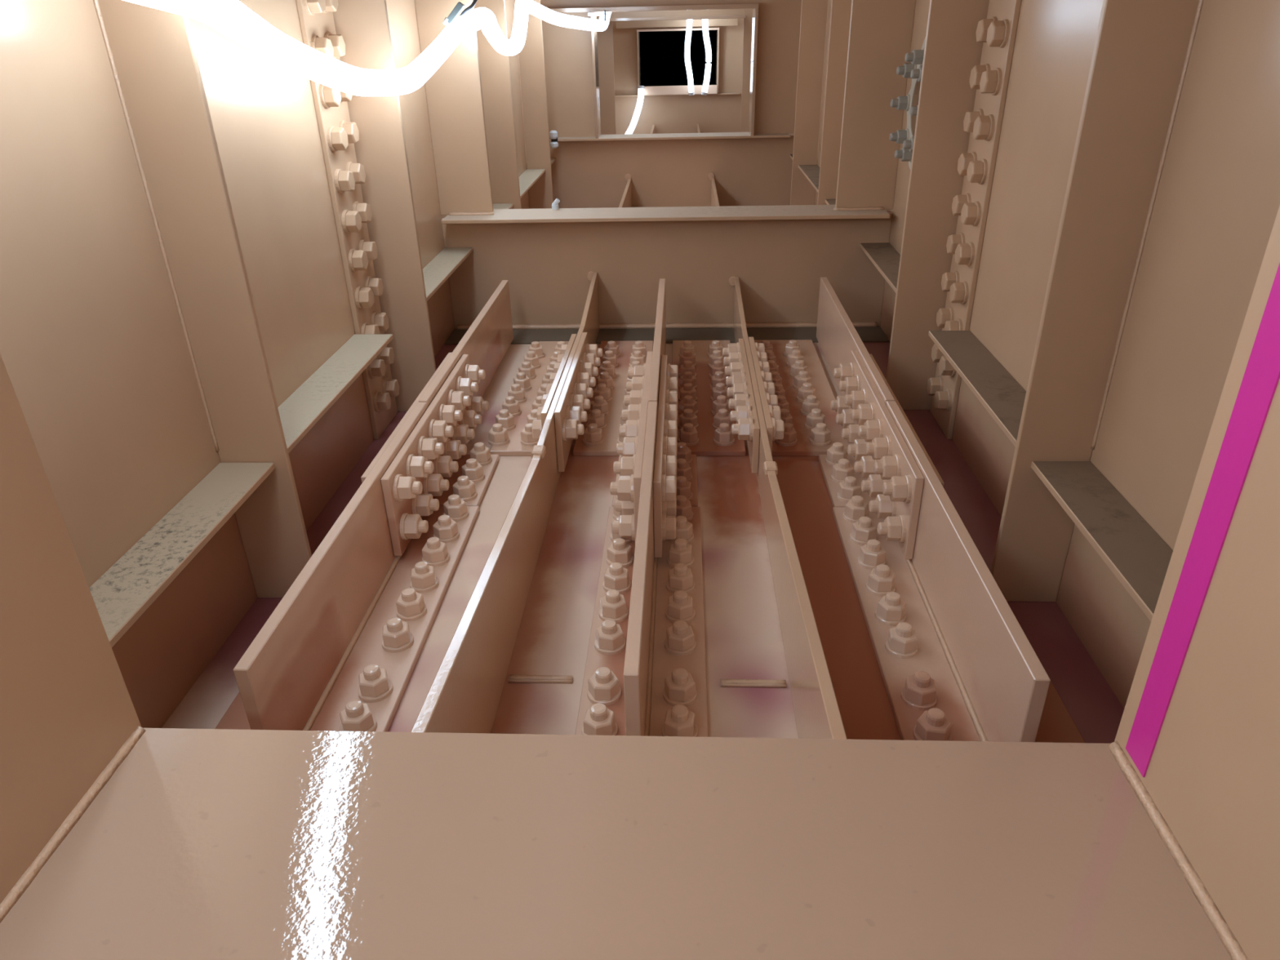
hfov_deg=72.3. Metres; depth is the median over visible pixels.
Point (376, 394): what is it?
washer
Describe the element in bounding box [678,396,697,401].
washer
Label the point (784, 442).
washer
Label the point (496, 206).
wall ledge
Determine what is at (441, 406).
washer
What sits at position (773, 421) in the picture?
washer
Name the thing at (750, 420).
washer
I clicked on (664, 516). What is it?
washer
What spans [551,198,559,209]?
bolt
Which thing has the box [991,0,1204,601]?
vertical stiffener
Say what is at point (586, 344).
washer
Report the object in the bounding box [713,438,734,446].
washer
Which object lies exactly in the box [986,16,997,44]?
washer
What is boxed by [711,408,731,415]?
washer
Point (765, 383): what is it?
washer
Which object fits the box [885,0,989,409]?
vertical stiffener
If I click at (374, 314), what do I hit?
washer
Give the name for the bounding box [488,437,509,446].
washer
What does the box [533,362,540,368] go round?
washer
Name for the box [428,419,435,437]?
washer
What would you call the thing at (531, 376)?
washer
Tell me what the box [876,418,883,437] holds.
washer
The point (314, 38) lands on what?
washer
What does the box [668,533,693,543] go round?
washer
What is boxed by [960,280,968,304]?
washer
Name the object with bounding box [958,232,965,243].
washer
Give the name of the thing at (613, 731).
washer
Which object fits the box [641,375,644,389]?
washer
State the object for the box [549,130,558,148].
clip
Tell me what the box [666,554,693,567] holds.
washer
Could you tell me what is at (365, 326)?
washer
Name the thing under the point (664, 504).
washer
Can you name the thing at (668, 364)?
washer
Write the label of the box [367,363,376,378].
washer
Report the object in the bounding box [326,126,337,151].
washer
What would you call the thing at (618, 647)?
washer
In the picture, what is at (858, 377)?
washer
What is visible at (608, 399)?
washer
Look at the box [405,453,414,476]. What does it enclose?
washer
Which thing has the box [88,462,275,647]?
wall ledge
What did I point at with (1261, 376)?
painted stripe
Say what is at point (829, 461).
washer
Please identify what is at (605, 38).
frame
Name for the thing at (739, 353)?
washer
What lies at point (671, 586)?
washer
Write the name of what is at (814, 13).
vertical stiffener
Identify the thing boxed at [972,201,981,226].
washer
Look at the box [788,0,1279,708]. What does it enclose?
wall
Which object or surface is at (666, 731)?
washer
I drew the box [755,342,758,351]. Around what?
washer
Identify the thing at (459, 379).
washer
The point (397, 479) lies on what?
washer
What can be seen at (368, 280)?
washer
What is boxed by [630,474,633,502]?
washer
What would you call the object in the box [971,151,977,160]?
washer
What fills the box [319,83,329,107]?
washer
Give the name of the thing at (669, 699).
washer
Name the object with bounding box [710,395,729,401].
washer
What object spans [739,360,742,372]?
washer
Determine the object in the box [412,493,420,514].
washer
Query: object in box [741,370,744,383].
washer
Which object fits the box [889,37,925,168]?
bolts
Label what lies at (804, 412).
washer
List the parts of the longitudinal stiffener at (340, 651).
web plate, splice plate, splice plate, web plate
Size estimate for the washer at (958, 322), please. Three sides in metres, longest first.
0.045 x 0.045 x 0.006 m
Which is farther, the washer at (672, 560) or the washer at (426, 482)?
the washer at (426, 482)
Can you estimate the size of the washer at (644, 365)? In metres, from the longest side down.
0.045 x 0.045 x 0.006 m
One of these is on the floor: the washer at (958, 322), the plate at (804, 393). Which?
the plate at (804, 393)
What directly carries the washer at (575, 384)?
in the rib at (464, 695)
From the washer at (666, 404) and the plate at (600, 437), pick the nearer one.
the washer at (666, 404)
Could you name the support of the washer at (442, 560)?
in the longitudinal stiffener at (340, 651)
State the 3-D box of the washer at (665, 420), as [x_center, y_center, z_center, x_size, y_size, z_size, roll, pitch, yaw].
[0.048,-0.089,1.600,0.006,0.045,0.045,0,-9,3]
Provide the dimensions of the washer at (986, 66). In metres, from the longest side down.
0.045 x 0.045 x 0.006 m
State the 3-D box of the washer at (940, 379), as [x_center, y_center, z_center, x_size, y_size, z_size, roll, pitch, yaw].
[0.651,-0.203,1.905,0.006,0.045,0.045,0,58,3]
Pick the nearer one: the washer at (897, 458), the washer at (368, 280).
the washer at (897, 458)
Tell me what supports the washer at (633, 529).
in the longitudinal stiffener at (645, 674)
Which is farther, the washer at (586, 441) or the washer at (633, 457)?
the washer at (586, 441)
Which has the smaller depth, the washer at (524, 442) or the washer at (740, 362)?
the washer at (524, 442)
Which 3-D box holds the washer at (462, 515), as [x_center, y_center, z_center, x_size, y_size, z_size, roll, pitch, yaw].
[-0.333,0.062,1.588,0.045,0.006,0.045,-3,28,-3]
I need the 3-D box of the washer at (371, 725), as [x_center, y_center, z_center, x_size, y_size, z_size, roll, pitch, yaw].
[-0.357,0.312,1.111,0.045,0.006,0.045,0,28,2]
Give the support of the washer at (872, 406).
in the longitudinal stiffener at (956, 663)
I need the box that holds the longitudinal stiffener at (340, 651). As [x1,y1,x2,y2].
[214,280,513,731]
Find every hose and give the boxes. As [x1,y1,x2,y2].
[625,85,644,133]
[684,19,694,95]
[701,18,711,95]
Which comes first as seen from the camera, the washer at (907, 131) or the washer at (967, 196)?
the washer at (967, 196)
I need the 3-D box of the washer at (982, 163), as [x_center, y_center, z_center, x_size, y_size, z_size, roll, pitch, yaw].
[0.638,-0.576,1.636,0.006,0.045,0.045,0,0,3]
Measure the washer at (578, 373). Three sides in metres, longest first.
0.045 x 0.045 x 0.006 m
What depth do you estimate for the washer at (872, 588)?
1.34 m
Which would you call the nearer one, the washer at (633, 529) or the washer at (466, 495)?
the washer at (633, 529)
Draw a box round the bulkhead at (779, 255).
[414,0,915,329]
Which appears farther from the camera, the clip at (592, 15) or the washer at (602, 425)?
the clip at (592, 15)
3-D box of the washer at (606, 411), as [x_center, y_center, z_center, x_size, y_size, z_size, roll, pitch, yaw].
[-0.092,-0.155,1.991,0.045,0.006,0.045,22,36,38]
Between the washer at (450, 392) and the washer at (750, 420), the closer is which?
the washer at (750, 420)
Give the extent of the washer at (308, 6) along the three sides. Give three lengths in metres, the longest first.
0.045 x 0.045 x 0.006 m
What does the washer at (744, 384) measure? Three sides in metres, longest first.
0.045 x 0.045 x 0.006 m
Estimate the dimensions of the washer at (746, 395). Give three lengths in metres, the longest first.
0.045 x 0.045 x 0.006 m
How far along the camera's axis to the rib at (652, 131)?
5.90 m
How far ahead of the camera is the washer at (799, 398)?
2.02 m
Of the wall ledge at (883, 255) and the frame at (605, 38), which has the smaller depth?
the wall ledge at (883, 255)
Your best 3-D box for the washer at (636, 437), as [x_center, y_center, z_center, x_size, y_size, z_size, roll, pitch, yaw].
[-0.005,-0.055,1.538,0.006,0.045,0.045,0,1,3]
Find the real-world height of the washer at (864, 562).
0.006 m
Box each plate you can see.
[488,341,568,456]
[573,340,653,456]
[671,340,746,456]
[754,339,853,456]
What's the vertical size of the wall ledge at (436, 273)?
0.010 m
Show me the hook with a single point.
(457, 9)
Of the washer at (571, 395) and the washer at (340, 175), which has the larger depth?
the washer at (571, 395)
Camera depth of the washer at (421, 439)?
1.54 m
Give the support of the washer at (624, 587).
in the longitudinal stiffener at (645, 674)
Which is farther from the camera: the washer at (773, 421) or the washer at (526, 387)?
the washer at (526, 387)
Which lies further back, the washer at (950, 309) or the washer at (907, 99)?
the washer at (907, 99)
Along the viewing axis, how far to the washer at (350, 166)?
1.73 m
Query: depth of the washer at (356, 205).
1.77 m
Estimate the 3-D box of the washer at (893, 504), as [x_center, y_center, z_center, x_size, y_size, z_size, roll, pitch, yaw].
[0.426,0.045,1.485,0.006,0.045,0.045,0,-2,3]
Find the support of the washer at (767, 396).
in the rib at (757, 414)
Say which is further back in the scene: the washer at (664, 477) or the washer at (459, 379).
the washer at (459, 379)
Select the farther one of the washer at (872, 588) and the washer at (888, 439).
the washer at (888, 439)
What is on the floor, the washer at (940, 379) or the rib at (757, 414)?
the rib at (757, 414)
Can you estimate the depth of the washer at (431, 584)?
1.38 m
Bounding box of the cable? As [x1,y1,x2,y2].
[123,0,611,96]
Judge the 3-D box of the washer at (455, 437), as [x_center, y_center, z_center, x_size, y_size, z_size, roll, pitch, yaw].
[-0.374,-0.093,1.785,0.006,0.045,0.045,0,46,3]
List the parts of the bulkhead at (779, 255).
plate, web plate, plate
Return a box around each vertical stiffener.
[93,0,311,597]
[332,0,435,411]
[474,0,521,208]
[513,0,553,208]
[790,0,829,204]
[817,0,852,204]
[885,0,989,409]
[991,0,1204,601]
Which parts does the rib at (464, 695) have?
rib plate, splice plate, rib plate, splice plate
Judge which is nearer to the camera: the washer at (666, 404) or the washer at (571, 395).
the washer at (666, 404)
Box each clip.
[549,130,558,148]
[587,10,606,24]
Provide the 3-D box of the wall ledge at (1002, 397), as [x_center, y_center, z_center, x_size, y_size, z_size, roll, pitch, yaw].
[0.603,-0.161,1.492,0.082,0.010,0.568,0,28,3]
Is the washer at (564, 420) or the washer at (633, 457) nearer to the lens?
the washer at (633, 457)
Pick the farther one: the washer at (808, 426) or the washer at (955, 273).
the washer at (808, 426)
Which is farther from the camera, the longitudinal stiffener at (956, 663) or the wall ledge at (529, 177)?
the wall ledge at (529, 177)
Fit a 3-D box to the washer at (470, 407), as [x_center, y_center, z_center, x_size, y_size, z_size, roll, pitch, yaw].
[-0.368,-0.162,1.915,0.006,0.045,0.045,0,71,3]
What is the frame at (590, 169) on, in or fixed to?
on the floor
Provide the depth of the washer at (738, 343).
2.06 m
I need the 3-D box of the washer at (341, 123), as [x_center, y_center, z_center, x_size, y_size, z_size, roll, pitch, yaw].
[-0.578,-0.680,1.716,0.006,0.045,0.045,0,61,3]
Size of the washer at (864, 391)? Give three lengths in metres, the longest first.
0.045 x 0.045 x 0.006 m
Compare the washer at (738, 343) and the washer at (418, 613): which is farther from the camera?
the washer at (738, 343)
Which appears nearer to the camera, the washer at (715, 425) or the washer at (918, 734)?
the washer at (918, 734)
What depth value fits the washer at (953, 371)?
1.80 m
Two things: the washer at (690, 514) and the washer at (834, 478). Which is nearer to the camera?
the washer at (690, 514)
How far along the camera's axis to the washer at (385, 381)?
1.95 m
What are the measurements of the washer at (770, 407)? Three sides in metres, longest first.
0.045 x 0.045 x 0.006 m
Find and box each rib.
[410,272,602,733]
[618,178,631,207]
[649,124,654,133]
[697,124,700,133]
[710,177,719,206]
[722,277,847,739]
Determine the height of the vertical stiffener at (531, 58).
1.900 m
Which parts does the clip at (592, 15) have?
clip plate, clip arm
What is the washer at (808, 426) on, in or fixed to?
in the plate at (804, 393)
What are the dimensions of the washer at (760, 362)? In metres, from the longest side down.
0.045 x 0.045 x 0.006 m
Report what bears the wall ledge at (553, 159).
attached to the wall at (94, 351)
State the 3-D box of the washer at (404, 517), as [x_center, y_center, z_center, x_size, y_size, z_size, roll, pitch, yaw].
[-0.390,0.077,1.460,0.006,0.045,0.045,0,61,3]
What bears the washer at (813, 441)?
in the plate at (804, 393)
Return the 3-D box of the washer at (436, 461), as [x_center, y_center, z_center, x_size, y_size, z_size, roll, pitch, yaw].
[-0.381,-0.025,1.655,0.006,0.045,0.045,0,66,3]
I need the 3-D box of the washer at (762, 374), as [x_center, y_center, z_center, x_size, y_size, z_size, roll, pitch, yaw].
[0.267,-0.215,1.911,0.006,0.045,0.045,0,30,3]
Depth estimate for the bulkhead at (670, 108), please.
6.04 m
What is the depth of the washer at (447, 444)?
1.70 m
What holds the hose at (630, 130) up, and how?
hanging from the bulkhead at (670, 108)
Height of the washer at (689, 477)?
0.006 m
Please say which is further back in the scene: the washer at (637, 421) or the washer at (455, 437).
the washer at (455, 437)
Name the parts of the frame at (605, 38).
plate, plate, plate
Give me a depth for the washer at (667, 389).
1.71 m
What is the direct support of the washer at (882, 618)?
in the longitudinal stiffener at (956, 663)
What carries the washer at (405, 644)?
in the longitudinal stiffener at (340, 651)
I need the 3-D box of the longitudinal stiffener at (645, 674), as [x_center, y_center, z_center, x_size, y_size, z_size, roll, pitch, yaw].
[0.032,-0.090,1.701,0.166,0.179,1.625,0,28,3]
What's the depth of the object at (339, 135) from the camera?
1.74 m
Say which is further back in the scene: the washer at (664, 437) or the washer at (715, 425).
the washer at (715, 425)
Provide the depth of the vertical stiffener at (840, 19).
2.87 m
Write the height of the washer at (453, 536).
0.006 m
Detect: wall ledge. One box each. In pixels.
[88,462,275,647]
[277,333,393,453]
[422,247,473,301]
[493,203,513,208]
[518,168,545,197]
[550,157,555,164]
[798,164,819,192]
[825,199,835,204]
[859,242,900,293]
[928,330,1026,446]
[1031,461,1173,621]
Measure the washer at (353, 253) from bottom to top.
0.045 m
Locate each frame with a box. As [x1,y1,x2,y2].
[0,205,1279,959]
[540,0,801,208]
[596,8,752,134]
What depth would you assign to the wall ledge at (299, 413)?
1.55 m
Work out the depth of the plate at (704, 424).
2.01 m
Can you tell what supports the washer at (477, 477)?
in the longitudinal stiffener at (340, 651)
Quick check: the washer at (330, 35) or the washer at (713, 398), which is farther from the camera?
the washer at (713, 398)
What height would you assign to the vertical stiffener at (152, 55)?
1.900 m
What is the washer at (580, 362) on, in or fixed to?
in the rib at (464, 695)
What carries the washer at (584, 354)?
in the rib at (464, 695)
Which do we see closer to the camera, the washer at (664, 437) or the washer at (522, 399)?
the washer at (664, 437)
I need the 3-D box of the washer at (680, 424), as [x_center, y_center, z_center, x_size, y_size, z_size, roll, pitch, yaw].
[0.105,-0.119,1.914,0.045,0.006,0.045,-25,36,-38]
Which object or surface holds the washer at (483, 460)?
in the longitudinal stiffener at (340, 651)
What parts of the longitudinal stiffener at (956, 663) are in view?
web plate, splice plate, splice plate, web plate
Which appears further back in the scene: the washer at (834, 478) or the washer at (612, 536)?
the washer at (834, 478)
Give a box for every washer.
[302,0,315,15]
[311,35,319,49]
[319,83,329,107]
[324,31,335,58]
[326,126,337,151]
[334,168,345,193]
[338,120,346,127]
[339,715,377,731]
[341,209,351,233]
[346,161,355,184]
[348,248,357,271]
[352,201,359,210]
[355,286,363,308]
[357,679,392,702]
[359,240,366,249]
[361,322,368,334]
[364,276,373,287]
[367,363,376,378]
[371,311,377,324]
[373,391,381,411]
[381,632,413,653]
[382,377,389,392]
[392,474,403,501]
[395,604,426,621]
[400,513,408,539]
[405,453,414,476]
[409,576,439,592]
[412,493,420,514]
[417,435,426,456]
[422,473,430,493]
[422,553,449,567]
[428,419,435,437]
[433,454,439,473]
[433,530,459,543]
[438,404,444,420]
[443,438,450,455]
[443,509,468,521]
[447,389,453,404]
[452,422,458,439]
[453,490,477,501]
[456,376,462,391]
[460,408,466,424]
[462,472,484,483]
[463,364,469,377]
[467,395,473,409]
[479,456,492,466]
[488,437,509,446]
[504,422,515,431]
[511,408,521,416]
[518,395,526,403]
[520,439,538,446]
[524,384,531,391]
[528,373,536,379]
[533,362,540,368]
[562,417,567,440]
[565,404,570,419]
[569,393,574,406]
[573,382,577,395]
[576,371,580,383]
[579,361,582,372]
[582,352,586,362]
[582,437,604,445]
[582,723,617,735]
[585,343,588,353]
[586,422,606,430]
[586,687,621,706]
[589,408,608,415]
[592,396,611,402]
[594,637,625,655]
[598,607,628,622]
[602,579,631,594]
[606,555,633,567]
[609,532,632,543]
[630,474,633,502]
[631,513,635,541]
[632,454,635,474]
[635,435,637,454]
[636,418,639,435]
[638,403,641,418]
[640,389,642,403]
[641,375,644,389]
[643,363,645,375]
[662,454,666,475]
[662,474,666,502]
[662,501,666,515]
[662,514,666,541]
[662,688,697,706]
[662,724,697,737]
[663,435,666,454]
[664,418,667,437]
[664,639,696,656]
[665,403,668,420]
[665,607,695,622]
[666,363,670,377]
[666,375,669,389]
[666,388,669,403]
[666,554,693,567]
[666,580,694,594]
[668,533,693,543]
[677,437,698,446]
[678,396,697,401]
[678,409,697,414]
[678,422,698,429]
[686,474,692,481]
[686,491,693,500]
[686,511,693,521]
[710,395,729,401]
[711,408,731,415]
[712,422,733,429]
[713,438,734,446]
[736,342,739,352]
[737,351,741,362]
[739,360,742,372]
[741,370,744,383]
[742,381,746,394]
[744,392,748,405]
[746,404,751,418]
[748,417,752,440]
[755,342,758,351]
[756,351,759,360]
[759,360,762,370]
[760,370,764,381]
[763,381,767,392]
[765,392,769,404]
[768,404,773,417]
[771,417,775,440]
[775,438,797,446]
[792,383,799,390]
[796,395,804,402]
[800,408,808,416]
[804,422,813,430]
[808,436,831,445]
[825,457,848,466]
[830,474,854,483]
[836,491,861,502]
[843,511,869,523]
[849,362,854,377]
[849,532,877,545]
[854,374,861,390]
[857,555,885,569]
[862,388,867,404]
[865,580,895,596]
[869,403,875,420]
[875,608,906,626]
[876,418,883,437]
[884,435,892,456]
[884,638,918,658]
[890,501,896,516]
[893,454,901,475]
[897,515,906,542]
[900,687,937,711]
[903,475,911,502]
[904,94,910,111]
[905,128,909,140]
[913,725,951,741]
[937,376,943,391]
[943,389,951,410]
[947,306,954,320]
[950,368,955,376]
[952,271,959,282]
[955,318,962,330]
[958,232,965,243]
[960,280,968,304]
[964,193,971,202]
[965,242,974,266]
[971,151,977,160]
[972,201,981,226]
[976,108,983,115]
[977,159,987,184]
[983,63,991,71]
[984,114,994,141]
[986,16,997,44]
[991,67,1001,95]
[998,18,1009,48]
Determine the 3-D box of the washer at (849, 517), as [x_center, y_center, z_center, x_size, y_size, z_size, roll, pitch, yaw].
[0.383,0.063,1.554,0.045,0.006,0.045,-1,28,1]
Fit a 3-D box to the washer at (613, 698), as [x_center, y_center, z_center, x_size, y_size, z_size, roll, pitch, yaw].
[-0.047,0.281,1.157,0.045,0.006,0.045,16,32,30]
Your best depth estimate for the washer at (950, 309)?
1.82 m
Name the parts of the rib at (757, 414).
splice plate, rib plate, splice plate, rib plate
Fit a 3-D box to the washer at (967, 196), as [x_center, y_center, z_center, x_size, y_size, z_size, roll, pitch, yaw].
[0.643,-0.542,1.728,0.006,0.045,0.045,0,65,3]
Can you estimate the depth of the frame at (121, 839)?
0.55 m
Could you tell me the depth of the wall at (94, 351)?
1.11 m
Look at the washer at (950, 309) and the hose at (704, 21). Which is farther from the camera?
the hose at (704, 21)
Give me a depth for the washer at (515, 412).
1.99 m
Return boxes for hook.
[442,0,477,26]
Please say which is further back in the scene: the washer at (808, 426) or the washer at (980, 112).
the washer at (808, 426)
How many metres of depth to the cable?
1.48 m
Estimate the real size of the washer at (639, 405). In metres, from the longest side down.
0.045 x 0.045 x 0.006 m
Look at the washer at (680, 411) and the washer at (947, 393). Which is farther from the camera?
the washer at (680, 411)
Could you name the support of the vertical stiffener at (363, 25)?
attached to the wall at (94, 351)
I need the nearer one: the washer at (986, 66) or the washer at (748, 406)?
the washer at (986, 66)
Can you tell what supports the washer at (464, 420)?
in the longitudinal stiffener at (340, 651)
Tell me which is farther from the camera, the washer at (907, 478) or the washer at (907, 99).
the washer at (907, 99)
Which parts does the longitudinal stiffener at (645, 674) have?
web plate, splice plate, web plate, splice plate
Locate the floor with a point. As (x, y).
(748, 692)
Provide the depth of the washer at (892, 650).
1.21 m
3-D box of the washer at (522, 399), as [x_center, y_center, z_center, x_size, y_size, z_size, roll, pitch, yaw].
[-0.290,-0.191,2.069,0.045,0.006,0.045,-14,30,-23]
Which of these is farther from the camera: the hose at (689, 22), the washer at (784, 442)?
the hose at (689, 22)
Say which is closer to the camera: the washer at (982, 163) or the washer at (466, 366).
the washer at (982, 163)
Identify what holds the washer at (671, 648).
in the longitudinal stiffener at (645, 674)
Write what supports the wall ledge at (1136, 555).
attached to the wall at (1217, 202)
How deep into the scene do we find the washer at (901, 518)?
1.40 m
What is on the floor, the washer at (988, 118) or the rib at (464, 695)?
the rib at (464, 695)
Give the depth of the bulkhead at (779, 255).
2.45 m
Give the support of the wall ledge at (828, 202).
attached to the wall at (1217, 202)
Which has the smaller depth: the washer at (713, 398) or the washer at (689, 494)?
the washer at (689, 494)
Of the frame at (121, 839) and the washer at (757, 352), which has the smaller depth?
the frame at (121, 839)
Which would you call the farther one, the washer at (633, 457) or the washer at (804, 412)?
the washer at (804, 412)
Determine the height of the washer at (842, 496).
0.006 m
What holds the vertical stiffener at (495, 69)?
attached to the wall at (94, 351)
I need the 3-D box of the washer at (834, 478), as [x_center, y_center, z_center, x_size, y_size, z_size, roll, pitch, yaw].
[0.389,-0.005,1.684,0.045,0.006,0.045,-21,34,-33]
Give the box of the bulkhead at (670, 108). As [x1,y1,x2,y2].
[612,17,743,134]
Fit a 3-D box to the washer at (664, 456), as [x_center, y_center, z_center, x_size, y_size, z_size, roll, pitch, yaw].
[0.042,-0.021,1.470,0.006,0.045,0.045,0,67,3]
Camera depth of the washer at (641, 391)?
1.71 m
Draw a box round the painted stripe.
[1125,262,1279,777]
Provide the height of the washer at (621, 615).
0.006 m
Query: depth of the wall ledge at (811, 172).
3.52 m
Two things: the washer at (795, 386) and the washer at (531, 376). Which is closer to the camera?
the washer at (795, 386)
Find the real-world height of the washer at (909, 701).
0.006 m
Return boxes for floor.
[161,325,1124,743]
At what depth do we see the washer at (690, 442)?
1.83 m
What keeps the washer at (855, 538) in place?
in the longitudinal stiffener at (956, 663)
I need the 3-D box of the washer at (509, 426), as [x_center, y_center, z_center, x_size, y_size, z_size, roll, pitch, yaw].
[-0.297,-0.120,1.933,0.045,0.006,0.045,16,32,30]
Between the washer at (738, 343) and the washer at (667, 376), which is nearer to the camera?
the washer at (667, 376)
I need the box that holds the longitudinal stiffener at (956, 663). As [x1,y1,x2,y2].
[816,276,1084,742]
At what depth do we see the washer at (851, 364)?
1.82 m
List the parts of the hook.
clamp knob, clamp plate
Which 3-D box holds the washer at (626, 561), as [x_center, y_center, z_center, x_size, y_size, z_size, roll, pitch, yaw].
[-0.033,0.131,1.444,0.045,0.006,0.045,-5,28,-8]
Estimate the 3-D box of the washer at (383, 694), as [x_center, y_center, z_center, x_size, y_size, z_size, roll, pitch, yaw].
[-0.354,0.280,1.172,0.045,0.006,0.045,22,35,37]
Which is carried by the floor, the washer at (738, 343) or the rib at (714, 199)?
the rib at (714, 199)
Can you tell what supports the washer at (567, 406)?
in the rib at (464, 695)
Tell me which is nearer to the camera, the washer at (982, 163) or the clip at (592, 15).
the washer at (982, 163)
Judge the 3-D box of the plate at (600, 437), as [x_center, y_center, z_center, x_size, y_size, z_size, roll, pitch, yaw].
[-0.052,-0.236,2.120,0.146,0.052,0.705,0,28,3]
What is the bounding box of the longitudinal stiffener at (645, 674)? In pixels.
[574,278,707,737]
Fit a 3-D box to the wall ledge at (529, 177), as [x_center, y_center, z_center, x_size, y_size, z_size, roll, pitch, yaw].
[-0.466,-1.155,3.436,0.082,0.010,0.786,0,28,3]
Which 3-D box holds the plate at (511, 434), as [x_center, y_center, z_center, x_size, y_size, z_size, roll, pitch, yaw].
[-0.239,-0.236,2.129,0.142,0.052,0.705,0,28,3]
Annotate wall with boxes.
[0,0,551,728]
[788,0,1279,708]
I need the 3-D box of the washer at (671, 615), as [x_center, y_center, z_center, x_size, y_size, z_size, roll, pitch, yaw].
[0.060,0.199,1.309,0.045,0.006,0.045,-15,30,-24]
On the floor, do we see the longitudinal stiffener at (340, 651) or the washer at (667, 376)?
the longitudinal stiffener at (340, 651)
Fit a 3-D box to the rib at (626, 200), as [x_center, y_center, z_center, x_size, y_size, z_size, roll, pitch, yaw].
[-0.086,-0.933,3.351,0.014,0.145,1.798,0,28,3]
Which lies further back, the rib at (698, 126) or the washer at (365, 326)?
the rib at (698, 126)
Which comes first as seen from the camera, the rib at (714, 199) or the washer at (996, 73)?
the washer at (996, 73)

